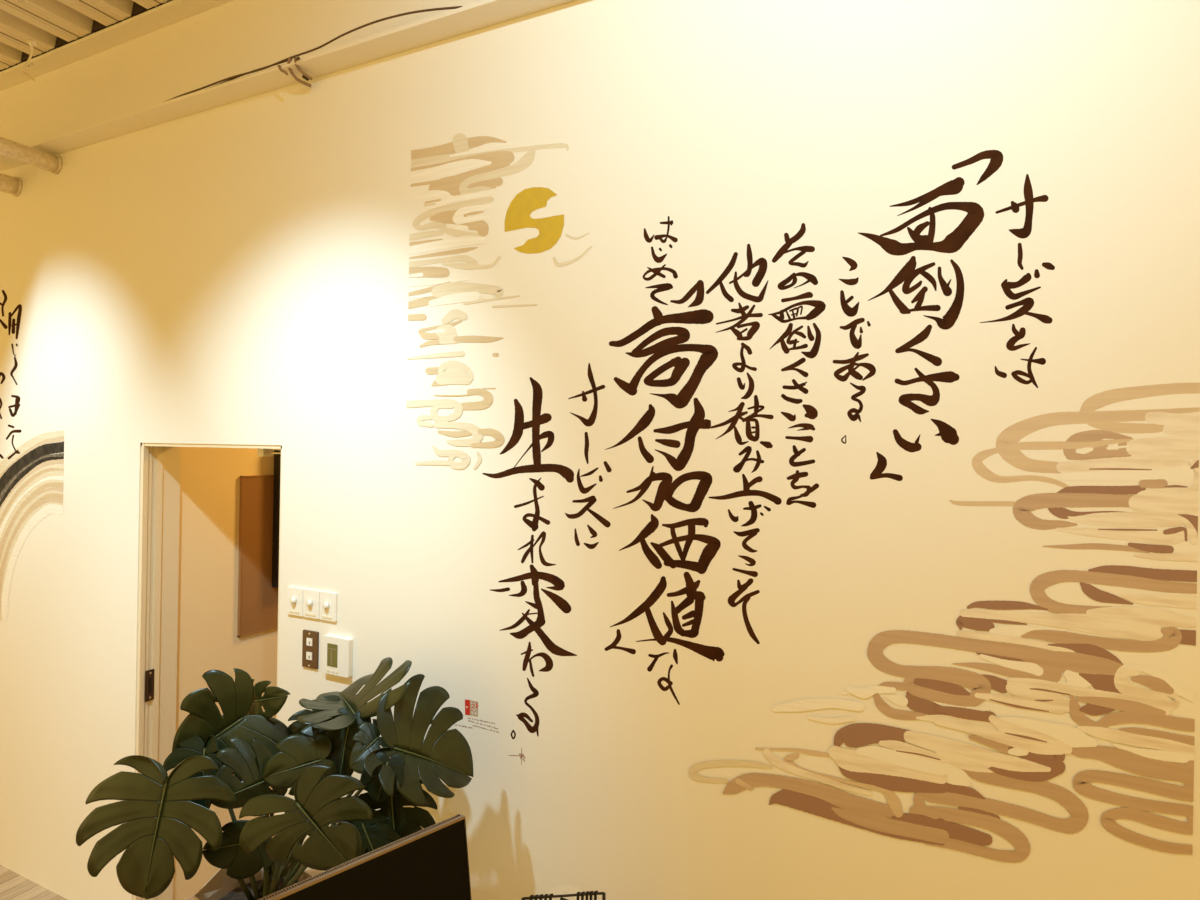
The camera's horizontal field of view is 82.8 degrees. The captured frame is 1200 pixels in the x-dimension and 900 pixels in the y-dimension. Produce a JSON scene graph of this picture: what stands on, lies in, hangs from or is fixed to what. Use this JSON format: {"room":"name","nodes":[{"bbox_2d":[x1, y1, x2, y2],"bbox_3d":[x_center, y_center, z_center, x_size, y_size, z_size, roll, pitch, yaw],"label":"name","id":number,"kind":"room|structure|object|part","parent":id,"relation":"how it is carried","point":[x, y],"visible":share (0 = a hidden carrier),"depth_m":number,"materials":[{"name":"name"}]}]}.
{"room":"office","nodes":[
{"label":"office","id":0,"kind":"room"},
{"bbox_2d":[0,0,172,71],"bbox_3d":[-1.962,-1.649,-0.006,8.800,0.123,5.100,1,0,25],"label":"ceiling","id":1,"kind":"structure","parent":0,"point":[52,24],"depth_m":2.54,"materials":[{"name":"metal"}]},
{"bbox_2d":[23,38,36,80],"bbox_3d":[-2.117,-1.449,2.530,0.036,0.202,0.723,1,0,-41],"label":"wire hanger","id":2,"kind":"object","parent":1,"relation":"hanging from","point":[32,43],"visible":1,"depth_m":2.35,"materials":[{"name":"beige metal"}]},
{"bbox_2d":[0,0,574,170],"bbox_3d":[-0.945,-1.390,2.174,8.800,0.360,0.084,1,0,25],"label":"ceiling beam","id":3,"kind":"structure","parent":1,"relation":"attached to","point":[116,80],"depth_m":2.42,"materials":[{"name":"white paint"}]},
{"bbox_2d":[278,57,312,87],"bbox_3d":[-0.963,-1.199,2.166,0.097,0.062,0.081,1,0,25],"label":"clamp","id":4,"kind":"object","parent":3,"relation":"attached to","point":[305,76],"visible":1,"depth_m":2.16,"materials":[{"name":"brown metal"}]},
{"bbox_2d":[164,6,462,101],"bbox_3d":[-1.201,-1.246,2.254,1.819,0.051,0.015,1,0,25],"label":"cable","id":5,"kind":"object","parent":3,"relation":"on","point":[453,7],"visible":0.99,"depth_m":2.11,"materials":[{"name":"brown plastic"}]},
{"bbox_2d":[0,865,197,899],"bbox_3d":[-1.409,1.889,1.307,8.800,0.093,8.000,1,0,25],"label":"floor","id":6,"kind":"structure","parent":0,"point":[13,886],"depth_m":2.82,"materials":[{"name":"brown wood"}]},
{"bbox_2d":[305,868,323,875],"bbox_3d":[-0.054,1.553,1.122,2.200,0.627,0.910,1,0,25],"label":"desk","id":7,"kind":"object","parent":6,"relation":"on","point":[313,872],"visible":0.02,"depth_m":1.98,"materials":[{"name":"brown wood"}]},
{"bbox_2d":[76,657,472,899],"bbox_3d":[-0.740,0.875,1.611,0.712,0.704,0.581,1,0,25],"label":"monstera plant","id":8,"kind":"object","parent":7,"relation":"on","point":[230,760],"visible":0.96,"depth_m":1.58,"materials":[{"name":"green plant"}]},
{"bbox_3d":[-0.816,1.119,1.620,0.257,0.214,0.273,1,0,25],"label":"planter","id":9,"kind":"part","parent":8,"relation":"part of","materials":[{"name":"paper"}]},
{"bbox_2d":[258,814,471,899],"bbox_3d":[-0.492,0.936,1.010,0.620,0.590,0.215,1,0,-45],"label":"planter box","id":10,"kind":"object","parent":7,"relation":"on","point":[431,862],"visible":1,"depth_m":1.11,"materials":[{"name":"black wood"}]},
{"bbox_2d":[521,891,605,899],"bbox_3d":[-0.067,1.015,1.224,0.197,0.447,0.102,1,0,0],"label":"wire rack","id":11,"kind":"object","parent":7,"relation":"on","point":[595,893],"visible":1,"depth_m":1.22,"materials":[{"name":"black metal"}]},
{"bbox_2d":[547,884,584,899],"bbox_3d":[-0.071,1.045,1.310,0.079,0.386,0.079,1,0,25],"label":"cup","id":12,"kind":"object","parent":7,"relation":"on","point":[565,888],"visible":0.7,"depth_m":1.32,"materials":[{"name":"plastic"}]},
{"bbox_2d":[173,447,277,899],"bbox_3d":[-1.145,0.564,4.027,0.092,2.567,2.870,1,0,25],"label":"wall","id":13,"kind":"structure","parent":0,"point":[207,639],"depth_m":2.87,"materials":[{"name":"beige paint"}]},
{"bbox_2d":[133,443,180,899],"bbox_3d":[-1.724,0.905,2.651,0.022,1.864,0.148,1,0,25],"label":"sliding door","id":14,"kind":"structure","parent":13,"relation":"attached to","point":[160,465],"depth_m":2.64,"materials":[{"name":"beige paint"}]},
{"bbox_3d":[-1.748,0.905,2.590,0.010,1.864,0.018,1,0,25],"label":"moulding","id":15,"kind":"part","parent":14,"relation":"part of","materials":[{"name":"beige paint"}]},
{"bbox_3d":[-1.740,0.905,2.611,0.007,1.864,0.006,1,0,25],"label":"moulding","id":16,"kind":"part","parent":14,"relation":"part of","materials":[{"name":"beige paint"}]},
{"bbox_2d":[145,669,153,701],"bbox_3d":[-1.729,0.903,2.611,0.006,0.117,0.031,1,0,25],"label":"latch plate","id":17,"kind":"object","parent":14,"relation":"attached to","point":[149,674],"visible":1,"depth_m":2.61,"materials":[{"name":"brown metal"}]},
{"bbox_3d":[-1.725,0.905,2.637,0.012,1.864,0.022,1,0,25],"label":"moulding","id":18,"kind":"part","parent":14,"relation":"part of","materials":[{"name":"beige paint"}]},
{"bbox_2d":[237,475,277,636],"bbox_3d":[-1.445,0.468,3.259,0.013,0.704,0.625,1,0,25],"label":"board","id":19,"kind":"object","parent":13,"relation":"attached to","point":[257,598],"visible":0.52,"depth_m":3.05,"materials":[{"name":"brown wood"}]},
{"bbox_2d":[272,450,280,587],"bbox_3d":[-1.427,0.309,3.248,0.050,0.643,0.300,1,0,25],"label":"wall screen","id":20,"kind":"object","parent":13,"relation":"attached to","point":[277,457],"visible":0.11,"depth_m":3.11,"materials":[{"name":"black plastic"}]},
{"bbox_2d":[0,0,1199,899],"bbox_3d":[-0.925,0.067,2.271,8.800,3.567,0.130,1,0,25],"label":"wall","id":21,"kind":"structure","parent":0,"point":[237,272],"depth_m":1.72,"materials":[{"name":"white paint"}]},
{"bbox_2d":[0,290,7,458],"bbox_3d":[-2.653,-0.335,3.012,0.095,0.748,0.001,1,0,25],"label":"brushed lettering","id":22,"kind":"object","parent":21,"relation":"attached to","point":[4,325],"visible":1,"depth_m":3.01},
{"bbox_2d":[0,173,21,196],"bbox_3d":[-3.095,-1.157,1.788,0.084,0.084,2.603,1,0,25],"label":"insulated pipe","id":23,"kind":"object","parent":21,"relation":"attached to","point":[11,185],"visible":1,"depth_m":2.92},
{"bbox_2d":[6,304,21,458],"bbox_3d":[-2.553,-0.296,2.965,0.127,0.675,0.001,1,0,25],"label":"brushed lettering","id":24,"kind":"object","parent":21,"relation":"attached to","point":[16,405],"visible":1,"depth_m":2.96},
{"bbox_2d":[0,137,61,173],"bbox_3d":[-2.817,-1.198,1.657,0.077,0.077,2.603,1,0,25],"label":"insulated pipe","id":25,"kind":"object","parent":21,"relation":"attached to","point":[11,149],"visible":1,"depth_m":2.73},
{"bbox_2d":[0,430,63,620],"bbox_3d":[-2.577,0.347,2.970,0.802,0.886,0.001,1,0,25],"label":"arc","id":26,"kind":"object","parent":21,"relation":"attached to","point":[25,501],"visible":1,"depth_m":2.92,"materials":[{"name":"paint"}]},
{"bbox_2d":[141,443,281,448],"bbox_3d":[-1.376,-0.015,2.485,0.764,0.012,0.126,1,0,25],"label":"trim","id":27,"kind":"structure","parent":21,"relation":"attached to","point":[145,444],"depth_m":2.41,"materials":[{"name":"beige paint"}]},
{"bbox_2d":[257,449,280,456],"bbox_3d":[-1.150,0.006,2.402,0.200,0.036,0.048,1,0,42],"label":"door closer","id":28,"kind":"structure","parent":21,"relation":"in","point":[260,452],"depth_m":2.43,"materials":[{"name":"beige metal"}]},
{"bbox_3d":[-1.148,0.011,2.382,0.006,0.008,0.170,1,0,-44],"label":"rod","id":29,"kind":"part","parent":28,"relation":"part of","materials":[{"name":"silver metal"}]},
{"bbox_2d":[274,446,281,814],"bbox_3d":[-1.050,0.917,2.325,0.010,1.864,0.126,1,0,25],"label":"trim","id":30,"kind":"structure","parent":21,"relation":"attached to","point":[281,446],"depth_m":2.27,"materials":[{"name":"beige paint"}]},
{"bbox_2d":[302,629,318,668],"bbox_3d":[-0.936,0.644,2.194,0.067,0.119,0.011,1,0,25],"label":"light switch panel","id":31,"kind":"object","parent":21,"relation":"attached to","point":[310,643],"visible":1,"depth_m":2.19,"materials":[{"name":"brown plastic"}]},
{"bbox_2d":[287,586,337,621],"bbox_3d":[-0.913,0.490,2.178,0.221,0.092,0.023,1,0,25],"label":"light switch","id":32,"kind":"object","parent":21,"relation":"attached to","point":[310,603],"visible":1,"depth_m":2.17,"materials":[{"name":"white plastic"}]},
{"bbox_3d":[-1.000,0.491,2.215,0.021,0.021,0.014,1,0,25],"label":"knob","id":33,"kind":"part","parent":32,"relation":"part of","materials":[{"name":"white plastic"}]},
{"bbox_2d":[287,586,304,615],"bbox_3d":[-0.996,0.495,2.225,0.071,0.091,0.008,1,0,25],"label":"switch plate","id":34,"kind":"object","parent":32,"relation":"attached to","point":[295,595],"depth_m":2.22,"materials":[{"name":"white plastic"}]},
{"bbox_3d":[-0.934,0.492,2.184,0.021,0.021,0.014,1,0,25],"label":"knob","id":35,"kind":"part","parent":32,"relation":"part of","materials":[{"name":"white plastic"}]},
{"bbox_2d":[303,588,319,618],"bbox_3d":[-0.930,0.496,2.194,0.071,0.091,0.008,1,0,25],"label":"switch plate","id":36,"kind":"object","parent":32,"relation":"attached to","point":[311,597],"depth_m":2.19,"materials":[{"name":"white plastic"}]},
{"bbox_3d":[-0.869,0.493,2.153,0.021,0.021,0.014,1,0,25],"label":"knob","id":37,"kind":"part","parent":32,"relation":"part of","materials":[{"name":"white plastic"}]},
{"bbox_2d":[319,591,337,621],"bbox_3d":[-0.864,0.497,2.163,0.071,0.091,0.008,1,0,25],"label":"switch plate","id":38,"kind":"object","parent":32,"relation":"attached to","point":[328,601],"depth_m":2.16,"materials":[{"name":"white plastic"}]},
{"bbox_2d":[322,634,352,677],"bbox_3d":[-0.826,0.647,2.137,0.111,0.120,0.020,1,0,25],"label":"thermostat","id":39,"kind":"object","parent":21,"relation":"attached to","point":[337,660],"visible":1,"depth_m":2.13,"materials":[{"name":"white plastic"}]},
{"bbox_2d":[465,700,477,716],"bbox_3d":[-0.365,0.733,1.931,0.046,0.045,0.001,1,0,25],"label":"stamp","id":40,"kind":"object","parent":21,"relation":"attached to","point":[471,707],"visible":1,"depth_m":1.93,"materials":[{"name":"red paint"}]},
{"bbox_2d":[455,718,498,732],"bbox_3d":[-0.349,0.777,1.924,0.151,0.034,0.001,1,0,25],"label":"small caption","id":41,"kind":"object","parent":21,"relation":"attached to","point":[469,718],"visible":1,"depth_m":1.92,"materials":[{"name":"brown paint"}]},
{"bbox_2d":[406,133,591,469],"bbox_3d":[-0.299,-0.428,1.909,0.610,0.972,0.002,1,0,25],"label":"mural","id":42,"kind":"object","parent":21,"relation":"attached to","point":[486,165],"visible":1,"depth_m":1.96,"materials":[{"name":"beige paint"}]},
{"bbox_2d":[508,748,524,764],"bbox_3d":[-0.229,0.838,1.867,0.057,0.047,0.001,1,0,25],"label":"signature mark","id":43,"kind":"object","parent":21,"relation":"attached to","point":[521,755],"visible":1,"depth_m":1.86,"materials":[{"name":"brown paint"}]},
{"bbox_2d":[483,377,576,738],"bbox_3d":[-0.196,0.299,1.856,0.309,0.997,0.001,1,0,25],"label":"brushed lettering","id":44,"kind":"object","parent":21,"relation":"attached to","point":[538,419],"visible":1,"depth_m":1.85},
{"bbox_2d":[505,187,563,253],"bbox_3d":[-0.181,-0.627,1.856,0.188,0.182,0.001,1,0,25],"label":"disc","id":45,"kind":"object","parent":21,"relation":"attached to","point":[529,200],"visible":1,"depth_m":1.85,"materials":[{"name":"gold paint"}]},
{"bbox_2d":[565,363,611,548],"bbox_3d":[-0.030,0.015,1.781,0.135,0.487,0.001,1,0,25],"label":"brushed lettering","id":46,"kind":"object","parent":21,"relation":"attached to","point":[591,500],"visible":1,"depth_m":1.78},
{"bbox_2d":[643,216,677,304],"bbox_3d":[0.151,-0.471,1.700,0.094,0.222,0.001,1,0,25],"label":"brushed lettering","id":47,"kind":"object","parent":21,"relation":"attached to","point":[657,271],"visible":1,"depth_m":1.70},
{"bbox_2d":[605,280,724,704],"bbox_3d":[0.157,0.105,1.692,0.325,1.041,0.001,1,0,25],"label":"brushed lettering","id":48,"kind":"object","parent":21,"relation":"attached to","point":[666,488],"visible":1,"depth_m":1.68},
{"bbox_2d":[706,244,781,643],"bbox_3d":[0.336,-0.017,1.609,0.189,0.941,0.001,1,0,25],"label":"brushed lettering","id":49,"kind":"object","parent":21,"relation":"attached to","point":[762,262],"visible":1,"depth_m":1.60},
{"bbox_2d":[768,223,825,507],"bbox_3d":[0.448,-0.194,1.558,0.129,0.649,0.001,1,0,25],"label":"brushed lettering","id":50,"kind":"object","parent":21,"relation":"attached to","point":[811,412],"visible":1,"depth_m":1.56},
{"bbox_2d":[833,257,875,443],"bbox_3d":[0.563,-0.222,1.505,0.091,0.418,0.001,1,0,25],"label":"brushed lettering","id":51,"kind":"object","parent":21,"relation":"attached to","point":[856,343],"visible":1,"depth_m":1.51},
{"bbox_2d":[858,150,1002,480],"bbox_3d":[0.691,-0.275,1.445,0.277,0.686,0.001,1,0,25],"label":"brushed lettering","id":52,"kind":"object","parent":21,"relation":"attached to","point":[956,239],"visible":1,"depth_m":1.44},
{"bbox_2d":[688,382,1199,862],"bbox_3d":[0.659,0.351,1.453,0.962,0.966,0.004,1,0,25],"label":"mural","id":53,"kind":"object","parent":21,"relation":"attached to","point":[1043,746],"visible":1,"depth_m":1.34,"materials":[{"name":"beige paint"}]},
{"bbox_2d":[980,174,1054,387],"bbox_3d":[0.843,-0.340,1.375,0.129,0.432,0.001,1,0,25],"label":"brushed lettering","id":54,"kind":"object","parent":21,"relation":"attached to","point":[1028,303],"visible":1,"depth_m":1.37}
]}

